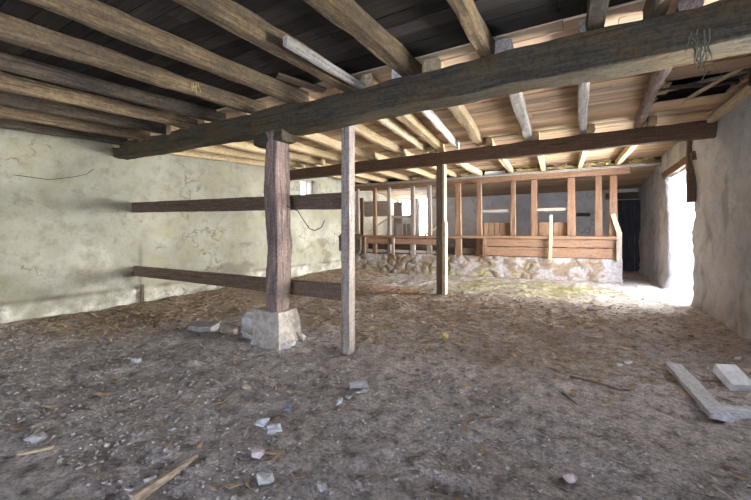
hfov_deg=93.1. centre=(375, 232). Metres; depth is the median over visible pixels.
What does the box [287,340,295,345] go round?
chunk
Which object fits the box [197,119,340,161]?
joist
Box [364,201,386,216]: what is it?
board
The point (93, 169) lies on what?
wire
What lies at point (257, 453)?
rubble stone
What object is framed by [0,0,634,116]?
ceiling
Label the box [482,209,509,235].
hatch
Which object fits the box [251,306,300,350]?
block
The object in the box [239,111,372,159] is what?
joist
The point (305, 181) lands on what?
window
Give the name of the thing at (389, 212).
upright
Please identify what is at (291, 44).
plank
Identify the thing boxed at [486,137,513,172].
joist
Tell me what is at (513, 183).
upright
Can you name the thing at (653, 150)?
ceiling
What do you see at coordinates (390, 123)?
joist
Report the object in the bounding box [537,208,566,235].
hatch
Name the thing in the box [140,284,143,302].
stake
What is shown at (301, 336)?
chunk
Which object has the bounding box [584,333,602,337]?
rubble stone
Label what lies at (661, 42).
tie beam
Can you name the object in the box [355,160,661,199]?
ceiling
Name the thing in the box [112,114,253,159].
tie beam
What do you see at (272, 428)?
paper scrap
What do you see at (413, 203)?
upright
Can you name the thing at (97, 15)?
joist
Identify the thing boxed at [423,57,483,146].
joist
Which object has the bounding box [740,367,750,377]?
rubble stone
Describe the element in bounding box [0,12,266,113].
joist
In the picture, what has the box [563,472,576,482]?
rubble stone
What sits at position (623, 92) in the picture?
ceiling
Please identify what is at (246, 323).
block
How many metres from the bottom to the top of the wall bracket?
0.130 m
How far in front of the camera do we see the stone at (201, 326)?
4.93 m
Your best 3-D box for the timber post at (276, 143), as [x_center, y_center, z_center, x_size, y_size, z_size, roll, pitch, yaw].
[-1.244,-0.138,4.383,0.471,2.184,0.274,0,0,29]
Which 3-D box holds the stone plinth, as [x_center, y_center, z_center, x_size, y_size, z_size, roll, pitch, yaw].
[2.766,1.063,11.366,8.628,0.771,0.573,0,0,23]
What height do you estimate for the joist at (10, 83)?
0.512 m
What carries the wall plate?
on the wall at (704, 249)
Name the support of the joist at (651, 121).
on the beam at (653, 163)
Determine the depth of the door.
12.38 m
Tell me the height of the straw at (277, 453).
0.181 m
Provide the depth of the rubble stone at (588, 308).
6.12 m
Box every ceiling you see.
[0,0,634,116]
[128,0,750,153]
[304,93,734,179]
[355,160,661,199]
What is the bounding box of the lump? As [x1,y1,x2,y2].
[439,331,447,339]
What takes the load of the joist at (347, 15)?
on the tie beam at (661, 42)
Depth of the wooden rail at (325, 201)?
5.11 m
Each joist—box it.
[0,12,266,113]
[0,51,225,121]
[0,71,197,129]
[0,91,165,134]
[0,105,150,140]
[0,118,127,144]
[20,0,308,102]
[112,140,290,168]
[138,133,304,167]
[166,125,324,165]
[173,0,360,91]
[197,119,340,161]
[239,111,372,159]
[290,166,369,183]
[303,0,421,76]
[309,96,406,155]
[311,163,387,182]
[338,89,427,153]
[339,160,410,180]
[361,73,444,151]
[370,152,436,178]
[392,69,459,149]
[397,151,457,176]
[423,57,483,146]
[430,145,482,175]
[446,0,494,57]
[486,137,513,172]
[494,38,532,140]
[532,131,545,170]
[577,19,589,134]
[577,124,594,167]
[585,0,608,30]
[615,116,656,164]
[634,0,704,127]
[642,0,670,19]
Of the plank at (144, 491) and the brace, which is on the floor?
the plank at (144, 491)
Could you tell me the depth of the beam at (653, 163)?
10.37 m
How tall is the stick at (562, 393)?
0.024 m
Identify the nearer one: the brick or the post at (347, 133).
the brick
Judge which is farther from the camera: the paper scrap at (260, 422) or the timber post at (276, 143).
the timber post at (276, 143)
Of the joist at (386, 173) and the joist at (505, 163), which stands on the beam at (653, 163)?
the joist at (386, 173)
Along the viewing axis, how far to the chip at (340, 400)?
2.80 m
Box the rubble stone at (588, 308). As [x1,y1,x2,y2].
[586,307,598,310]
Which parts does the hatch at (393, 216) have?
cross rail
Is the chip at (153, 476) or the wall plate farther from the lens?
the wall plate
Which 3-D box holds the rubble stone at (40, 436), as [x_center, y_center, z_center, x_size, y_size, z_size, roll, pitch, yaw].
[-2.196,1.325,2.308,0.107,0.050,0.077,0,0,12]
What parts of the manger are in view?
rail, corner post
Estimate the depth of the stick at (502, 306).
6.28 m
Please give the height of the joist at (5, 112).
0.505 m
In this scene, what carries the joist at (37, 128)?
on the tie beam at (235, 129)
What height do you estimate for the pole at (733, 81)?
0.142 m
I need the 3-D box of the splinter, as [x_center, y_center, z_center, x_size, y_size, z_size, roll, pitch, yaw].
[-2.046,1.310,2.146,0.176,0.022,0.032,0,0,-20]
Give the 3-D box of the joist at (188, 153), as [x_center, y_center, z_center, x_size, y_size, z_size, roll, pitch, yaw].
[-3.554,-1.741,8.221,0.133,0.442,4.395,0,0,30]
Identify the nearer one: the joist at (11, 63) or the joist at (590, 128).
the joist at (11, 63)
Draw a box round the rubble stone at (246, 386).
[242,383,251,389]
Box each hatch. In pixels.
[392,215,410,238]
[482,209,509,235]
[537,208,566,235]
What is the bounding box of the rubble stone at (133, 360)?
[130,357,141,362]
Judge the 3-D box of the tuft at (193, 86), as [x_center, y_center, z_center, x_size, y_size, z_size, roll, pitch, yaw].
[-1.733,-1.401,3.454,0.092,0.098,0.095,0,0,12]
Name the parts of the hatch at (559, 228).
cross rail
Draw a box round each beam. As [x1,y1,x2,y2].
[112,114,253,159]
[251,0,750,135]
[290,120,716,180]
[355,162,661,186]
[355,167,629,190]
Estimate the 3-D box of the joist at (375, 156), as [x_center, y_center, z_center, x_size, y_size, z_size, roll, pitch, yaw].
[0.973,-1.867,10.267,0.136,0.176,3.990,0,0,31]
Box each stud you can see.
[686,140,695,202]
[748,68,750,85]
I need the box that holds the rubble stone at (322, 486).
[317,482,326,491]
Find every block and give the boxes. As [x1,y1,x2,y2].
[241,312,253,332]
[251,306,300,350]
[712,364,750,390]
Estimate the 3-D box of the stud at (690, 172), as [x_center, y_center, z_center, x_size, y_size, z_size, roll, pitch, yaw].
[5.854,-1.140,6.599,0.143,1.146,0.118,0,0,29]
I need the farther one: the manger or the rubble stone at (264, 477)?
the manger
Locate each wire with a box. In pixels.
[16,169,93,179]
[286,206,324,230]
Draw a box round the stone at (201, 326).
[188,321,219,332]
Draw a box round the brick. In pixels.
[349,379,367,388]
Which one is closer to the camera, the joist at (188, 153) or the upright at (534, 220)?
the joist at (188, 153)
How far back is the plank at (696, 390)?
2.84 m
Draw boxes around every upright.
[357,189,360,252]
[373,188,377,253]
[387,187,391,253]
[410,186,415,253]
[427,185,432,254]
[455,184,461,254]
[476,183,482,255]
[510,181,515,256]
[531,180,537,256]
[567,178,575,247]
[594,176,602,258]
[609,175,617,248]
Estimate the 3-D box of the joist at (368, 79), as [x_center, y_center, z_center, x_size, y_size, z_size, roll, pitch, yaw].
[0.689,-1.744,5.842,0.165,0.447,4.448,0,0,21]
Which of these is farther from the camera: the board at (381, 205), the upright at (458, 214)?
the board at (381, 205)
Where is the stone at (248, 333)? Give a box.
[242,328,252,338]
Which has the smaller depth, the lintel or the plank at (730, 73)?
the plank at (730, 73)
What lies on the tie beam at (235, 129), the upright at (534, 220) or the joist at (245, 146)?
the joist at (245, 146)
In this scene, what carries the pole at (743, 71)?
on the pole at (733, 81)
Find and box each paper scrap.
[255,418,269,426]
[267,423,282,433]
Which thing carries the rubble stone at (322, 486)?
on the floor
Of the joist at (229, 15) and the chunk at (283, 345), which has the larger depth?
the chunk at (283, 345)
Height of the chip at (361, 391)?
0.025 m
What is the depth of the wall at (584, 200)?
14.17 m
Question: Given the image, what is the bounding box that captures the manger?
[360,214,621,260]
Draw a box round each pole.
[662,79,739,89]
[668,68,747,91]
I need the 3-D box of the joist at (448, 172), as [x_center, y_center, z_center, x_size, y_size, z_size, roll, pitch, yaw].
[1.592,-1.874,9.920,0.134,0.176,3.990,0,0,31]
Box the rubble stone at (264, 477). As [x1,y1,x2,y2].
[256,469,273,484]
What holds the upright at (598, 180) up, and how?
on the floor
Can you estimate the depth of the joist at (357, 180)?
12.47 m
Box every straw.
[0,269,750,499]
[411,155,659,180]
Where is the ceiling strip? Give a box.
[276,72,326,92]
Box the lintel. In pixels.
[662,151,696,178]
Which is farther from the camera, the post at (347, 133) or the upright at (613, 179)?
the upright at (613, 179)
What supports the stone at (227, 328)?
on the floor
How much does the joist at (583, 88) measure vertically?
0.454 m
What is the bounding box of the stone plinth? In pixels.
[355,252,623,283]
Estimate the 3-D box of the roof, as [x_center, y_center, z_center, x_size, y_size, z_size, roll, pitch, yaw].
[0.618,-2.430,6.648,9.490,0.001,18.400,0,0,29]
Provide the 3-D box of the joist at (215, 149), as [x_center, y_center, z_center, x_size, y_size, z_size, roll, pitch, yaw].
[-2.948,-1.748,7.881,0.142,0.446,4.405,0,0,26]
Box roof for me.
[389,73,720,179]
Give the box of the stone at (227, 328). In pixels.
[219,323,239,333]
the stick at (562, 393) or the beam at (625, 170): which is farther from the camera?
the beam at (625, 170)
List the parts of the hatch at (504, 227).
cross rail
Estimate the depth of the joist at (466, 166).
10.03 m
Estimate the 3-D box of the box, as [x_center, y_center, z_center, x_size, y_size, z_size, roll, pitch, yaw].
[-0.872,0.318,12.636,0.928,0.658,0.449,0,0,29]
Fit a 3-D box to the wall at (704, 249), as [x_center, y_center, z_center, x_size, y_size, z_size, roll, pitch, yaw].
[4.926,-0.400,4.403,0.698,4.100,18.500,0,0,29]
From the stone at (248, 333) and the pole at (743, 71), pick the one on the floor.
the stone at (248, 333)
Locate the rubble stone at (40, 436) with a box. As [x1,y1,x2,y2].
[24,431,47,443]
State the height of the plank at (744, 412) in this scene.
0.049 m
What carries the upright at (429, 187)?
on the floor
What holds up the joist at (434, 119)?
on the tie beam at (661, 42)
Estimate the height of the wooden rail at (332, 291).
0.199 m
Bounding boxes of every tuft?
[191,82,200,92]
[685,28,718,80]
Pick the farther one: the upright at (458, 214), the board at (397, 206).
the board at (397, 206)
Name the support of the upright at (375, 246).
on the floor
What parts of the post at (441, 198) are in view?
post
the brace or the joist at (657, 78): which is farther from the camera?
the brace
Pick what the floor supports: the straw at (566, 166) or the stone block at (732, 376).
the stone block at (732, 376)
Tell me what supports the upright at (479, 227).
on the floor
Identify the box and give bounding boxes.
[338,234,362,251]
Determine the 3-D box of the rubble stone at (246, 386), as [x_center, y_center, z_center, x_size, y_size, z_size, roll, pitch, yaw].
[-1.119,1.337,3.100,0.083,0.042,0.051,0,0,18]
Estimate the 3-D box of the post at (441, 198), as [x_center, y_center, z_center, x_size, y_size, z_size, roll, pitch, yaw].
[1.464,-0.055,7.817,0.219,2.878,0.244,0,0,29]
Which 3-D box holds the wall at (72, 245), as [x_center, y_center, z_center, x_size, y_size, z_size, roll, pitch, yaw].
[-3.521,-0.400,9.143,0.584,4.100,18.501,0,0,29]
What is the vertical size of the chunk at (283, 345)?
0.078 m
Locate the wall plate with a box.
[707,85,750,122]
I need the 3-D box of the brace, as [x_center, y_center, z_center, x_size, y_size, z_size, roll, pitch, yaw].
[0.072,-0.266,12.595,1.064,0.719,0.049,0,0,-18]
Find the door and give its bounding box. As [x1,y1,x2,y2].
[606,192,640,270]
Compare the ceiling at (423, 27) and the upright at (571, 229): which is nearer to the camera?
the ceiling at (423, 27)
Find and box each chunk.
[281,343,290,348]
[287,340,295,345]
[297,332,304,340]
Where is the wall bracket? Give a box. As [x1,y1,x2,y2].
[576,213,589,215]
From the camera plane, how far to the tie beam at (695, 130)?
6.83 m
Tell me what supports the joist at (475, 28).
on the tie beam at (661, 42)
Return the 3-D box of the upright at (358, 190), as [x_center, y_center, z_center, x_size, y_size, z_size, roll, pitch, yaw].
[-0.598,-0.420,12.619,0.104,2.267,0.123,0,1,29]
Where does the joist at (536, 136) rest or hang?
on the beam at (653, 163)
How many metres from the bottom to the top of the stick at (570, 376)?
0.032 m
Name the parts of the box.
lid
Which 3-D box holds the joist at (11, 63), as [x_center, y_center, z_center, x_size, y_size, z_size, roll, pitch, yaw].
[-3.690,-1.448,2.335,0.139,0.515,6.276,0,0,30]
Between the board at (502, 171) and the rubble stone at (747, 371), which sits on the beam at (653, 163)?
the board at (502, 171)
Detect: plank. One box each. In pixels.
[128,454,198,499]
[283,35,363,89]
[665,362,733,421]
[687,69,742,98]
[699,405,750,418]
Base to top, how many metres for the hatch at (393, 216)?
0.956 m
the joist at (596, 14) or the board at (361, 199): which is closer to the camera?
the joist at (596, 14)
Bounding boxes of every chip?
[123,487,134,490]
[143,475,156,481]
[336,397,342,404]
[355,390,366,393]
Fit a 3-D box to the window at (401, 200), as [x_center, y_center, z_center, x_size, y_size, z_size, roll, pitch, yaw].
[1.539,-1.175,16.853,0.681,0.853,0.073,0,0,29]
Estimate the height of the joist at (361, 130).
0.439 m
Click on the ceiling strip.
(280, 76)
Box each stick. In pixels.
[480,306,508,308]
[561,392,577,404]
[569,375,621,390]
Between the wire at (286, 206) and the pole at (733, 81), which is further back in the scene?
the pole at (733, 81)
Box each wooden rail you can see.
[132,193,340,212]
[134,266,340,300]
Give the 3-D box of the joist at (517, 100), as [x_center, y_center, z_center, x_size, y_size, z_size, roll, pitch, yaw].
[2.071,-1.738,5.064,0.161,0.431,4.401,0,0,26]
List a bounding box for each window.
[301,180,311,193]
[401,200,410,214]
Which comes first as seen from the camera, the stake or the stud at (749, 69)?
the stud at (749, 69)
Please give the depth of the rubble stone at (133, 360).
3.71 m
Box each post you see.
[253,129,295,311]
[341,125,354,354]
[436,164,447,294]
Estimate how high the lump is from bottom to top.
0.103 m
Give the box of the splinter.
[16,445,54,455]
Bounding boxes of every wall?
[0,128,396,323]
[397,188,640,261]
[638,71,750,339]
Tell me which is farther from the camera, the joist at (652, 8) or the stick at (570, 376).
the stick at (570, 376)
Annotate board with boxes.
[360,198,363,251]
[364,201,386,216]
[394,202,401,234]
[485,170,505,174]
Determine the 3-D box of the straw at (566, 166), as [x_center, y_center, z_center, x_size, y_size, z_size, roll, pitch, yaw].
[4.223,-1.857,10.598,7.035,0.512,0.761,0,0,29]
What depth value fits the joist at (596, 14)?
2.46 m
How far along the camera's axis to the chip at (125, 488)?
1.87 m
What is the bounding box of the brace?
[363,218,386,234]
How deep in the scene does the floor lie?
2.80 m
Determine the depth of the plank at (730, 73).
4.51 m
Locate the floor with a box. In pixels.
[0,268,750,499]
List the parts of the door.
frame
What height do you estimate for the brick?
0.064 m
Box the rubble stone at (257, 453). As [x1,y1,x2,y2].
[251,448,264,458]
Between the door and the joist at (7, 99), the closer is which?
the joist at (7, 99)
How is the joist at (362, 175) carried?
on the beam at (653, 163)
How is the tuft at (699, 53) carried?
hanging from the tie beam at (661, 42)

